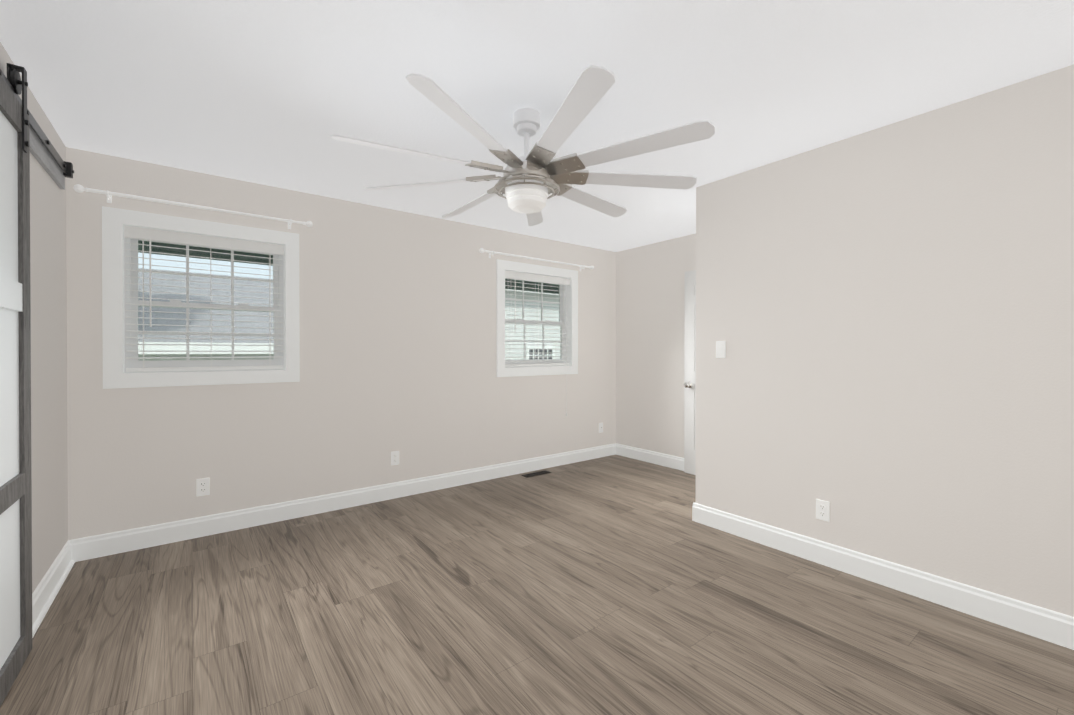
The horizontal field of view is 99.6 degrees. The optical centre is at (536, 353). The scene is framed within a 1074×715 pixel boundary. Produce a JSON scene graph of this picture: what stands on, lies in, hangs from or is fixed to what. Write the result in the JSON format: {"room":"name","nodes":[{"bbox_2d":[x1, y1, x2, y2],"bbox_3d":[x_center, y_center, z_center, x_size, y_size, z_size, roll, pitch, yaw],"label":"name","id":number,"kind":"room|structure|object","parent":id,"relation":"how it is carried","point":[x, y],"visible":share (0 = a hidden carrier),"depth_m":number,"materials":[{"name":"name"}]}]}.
{"room":"empty bedroom","nodes":[
{"label":"empty bedroom","id":0,"kind":"room"},
{"bbox_2d":[0,42,67,593],"bbox_3d":[-1.405,0.019,0.752,0.150,2.440,4.675,0,0,-37],"label":"wall","id":1,"kind":"structure","parent":0,"point":[48,304],"depth_m":2.30,"materials":[{"name":"white paint"}]},
{"bbox_2d":[0,63,73,706],"bbox_3d":[-2.027,0.052,1.773,0.090,2.364,1.992,0,0,-37],"label":"barn door","id":2,"kind":"structure","parent":1,"relation":"in","point":[23,136],"depth_m":1.76,"materials":[{"name":"grey metal"}]},
{"bbox_2d":[32,541,74,637],"bbox_3d":[-2.440,1.165,2.273,0.032,0.132,0.979,0,0,-37],"label":"baseboard","id":3,"kind":"structure","parent":1,"relation":"attached to","point":[46,591],"depth_m":2.27,"materials":[{"name":"white wood"}]},
{"bbox_2d":[66,147,615,539],"bbox_3d":[-0.948,0.002,4.127,4.958,2.440,0.150,0,0,-37],"label":"wall","id":4,"kind":"structure","parent":0,"point":[397,317],"depth_m":3.55,"materials":[{"name":"white paint"}]},
{"bbox_2d":[74,184,312,228],"bbox_3d":[-2.196,-0.954,3.028,1.265,0.066,0.084,0,0,-37],"label":"curtain rod","id":5,"kind":"object","parent":4,"relation":"attached to","point":[80,189],"visible":1,"depth_m":2.90,"materials":[{"name":"white metal"}]},
{"bbox_2d":[102,206,299,388],"bbox_3d":[-2.249,-0.340,3.127,1.069,1.102,0.168,0,0,-37],"label":"window","id":6,"kind":"structure","parent":4,"relation":"in","point":[115,306],"depth_m":3.03,"materials":[{"name":"white wood"}]},
{"bbox_2d":[124,226,283,371],"bbox_3d":[-2.229,-0.341,3.100,0.877,0.912,0.077,0,0,-37],"label":"window blind","id":7,"kind":"object","parent":6,"relation":"attached to","point":[143,234],"visible":0.98,"depth_m":3.06,"materials":[{"name":"white plastic"}]},
{"bbox_2d":[196,478,209,496],"bbox_3d":[-2.246,0.897,3.048,0.072,0.116,0.008,0,0,-37],"label":"electrical outlet","id":8,"kind":"object","parent":4,"relation":"attached to","point":[202,486],"visible":1,"depth_m":3.05,"materials":[{"name":"white plastic"}]},
{"bbox_2d":[68,443,615,561],"bbox_3d":[-0.897,1.156,4.067,4.658,0.132,0.016,0,0,-37],"label":"baseboard","id":9,"kind":"structure","parent":4,"relation":"attached to","point":[96,546],"depth_m":3.39,"materials":[{"name":"white wood"}]},
{"bbox_2d":[138,240,558,293],"bbox_3d":[-1.135,-0.887,4.370,6.658,0.285,0.468,0,0,-37],"label":"roof eave","id":10,"kind":"object","parent":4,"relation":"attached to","point":[250,259],"depth_m":3.60,"materials":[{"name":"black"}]},
{"bbox_2d":[391,451,398,464],"bbox_3d":[-1.201,0.885,3.840,0.072,0.116,0.008,0,0,-37],"label":"electrical outlet","id":11,"kind":"object","parent":4,"relation":"attached to","point":[394,457],"visible":1,"depth_m":3.84,"materials":[{"name":"white plastic"}]},
{"bbox_2d":[479,248,593,270],"bbox_3d":[0.041,-0.962,4.724,1.480,0.066,0.084,0,0,-37],"label":"curtain rod","id":12,"kind":"object","parent":4,"relation":"attached to","point":[481,250],"visible":1,"depth_m":4.60,"materials":[{"name":"white metal"}]},
{"bbox_2d":[496,259,577,376],"bbox_3d":[-0.015,-0.348,4.821,1.060,1.152,0.168,0,0,-37],"label":"window","id":13,"kind":"structure","parent":4,"relation":"in","point":[571,312],"depth_m":4.83,"materials":[{"name":"white wood"}]},
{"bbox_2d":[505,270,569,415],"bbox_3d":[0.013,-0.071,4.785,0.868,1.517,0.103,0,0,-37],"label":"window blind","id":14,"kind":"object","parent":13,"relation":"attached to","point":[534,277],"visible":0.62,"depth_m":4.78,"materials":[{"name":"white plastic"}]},
{"bbox_2d":[599,422,602,432],"bbox_3d":[0.750,0.869,5.320,0.072,0.116,0.008,0,0,-37],"label":"electrical outlet","id":15,"kind":"object","parent":4,"relation":"attached to","point":[600,427],"visible":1,"depth_m":5.31,"materials":[{"name":"white plastic"}]},
{"bbox_2d":[0,455,1073,714],"bbox_3d":[0.465,1.292,2.271,4.958,0.120,4.825,0,0,-37],"label":"floor","id":16,"kind":"structure","parent":0,"point":[614,585],"depth_m":2.06,"materials":[{"name":"laminate"}]},
{"bbox_2d":[521,470,550,477],"bbox_3d":[-0.005,1.217,4.584,0.305,0.005,0.100,0,0,-37],"label":"floor vent","id":17,"kind":"object","parent":16,"relation":"in","point":[535,474],"visible":1,"depth_m":4.58,"materials":[{"name":"brown metal"}]},
{"bbox_2d":[0,0,1073,251],"bbox_3d":[0.465,-1.268,2.258,4.958,0.120,4.825,0,0,-37],"label":"ceiling","id":18,"kind":"structure","parent":0,"point":[274,92],"depth_m":1.99,"materials":[{"name":"white paint"}]},
{"bbox_2d":[331,65,714,225],"bbox_3d":[-0.066,-0.966,2.317,1.783,0.484,1.761,0,0,-37],"label":"ceiling fan","id":19,"kind":"object","parent":18,"relation":"hanging from","point":[529,182],"visible":1,"depth_m":2.12,"materials":[{"name":"white"}]},
{"bbox_2d":[616,233,695,457],"bbox_3d":[2.380,0.004,3.717,0.150,2.440,4.525,0,0,-37],"label":"wall","id":20,"kind":"structure","parent":0,"point":[650,297],"depth_m":5.04,"materials":[{"name":"white paint"}]},
{"bbox_2d":[616,444,683,470],"bbox_3d":[1.494,1.153,4.754,0.016,0.132,1.779,0,0,-37],"label":"baseboard","id":21,"kind":"structure","parent":20,"relation":"attached to","point":[666,460],"depth_m":5.04,"materials":[{"name":"white wood"}]},
{"bbox_2d":[684,270,695,474],"bbox_3d":[1.752,0.191,4.286,0.151,2.040,0.822,0,0,-37],"label":"door","id":22,"kind":"structure","parent":20,"relation":"in","point":[690,381],"depth_m":4.55,"materials":[{"name":"white paint"}]},
{"bbox_2d":[695,64,1073,616],"bbox_3d":[2.425,0.010,2.593,1.138,2.440,2.680,0,0,-37],"label":"wall","id":23,"kind":"structure","parent":0,"point":[886,313],"depth_m":2.32,"materials":[{"name":"white paint"}]},
{"bbox_2d":[716,341,725,357],"bbox_3d":[1.278,-0.028,3.156,0.008,0.116,0.072,0,0,-37],"label":"light switch","id":24,"kind":"object","parent":23,"relation":"attached to","point":[720,349],"visible":1,"depth_m":3.15,"materials":[{"name":"white plastic"}]},
{"bbox_2d":[816,499,829,521],"bbox_3d":[1.668,0.915,2.647,0.008,0.116,0.072,0,0,-37],"label":"electrical outlet","id":25,"kind":"object","parent":23,"relation":"attached to","point":[822,510],"visible":1,"depth_m":2.64,"materials":[{"name":"white plastic"}]},
{"bbox_2d":[692,502,1073,649],"bbox_3d":[1.960,1.165,2.257,0.016,0.132,2.696,0,0,-37],"label":"baseboard","id":26,"kind":"structure","parent":23,"relation":"attached to","point":[1051,626],"depth_m":2.32,"materials":[{"name":"white wood"}]},
{"label":"outside","id":27,"kind":"structure","parent":0,"visible":0},
{"bbox_3d":[-19.459,2.013,25.356,80.000,0.100,56.015,0,0,-37],"label":"ground","id":28,"kind":"structure","parent":27,"visible":0},
{"bbox_2d":[138,268,273,360],"bbox_3d":[-8.953,0.135,9.340,12.000,3.920,8.120,0,0,-37],"label":"house","id":29,"kind":"structure","parent":28,"relation":"on","point":[211,286],"depth_m":8.01,"materials":[{"name":"plastic"}]},
{"bbox_2d":[505,289,559,359],"bbox_3d":[0.518,-0.473,14.887,9.400,5.080,6.720,0,0,-37],"label":"house","id":30,"kind":"structure","parent":28,"relation":"on","point":[535,330],"depth_m":10.63,"materials":[{"name":"plastic"}]}
]}

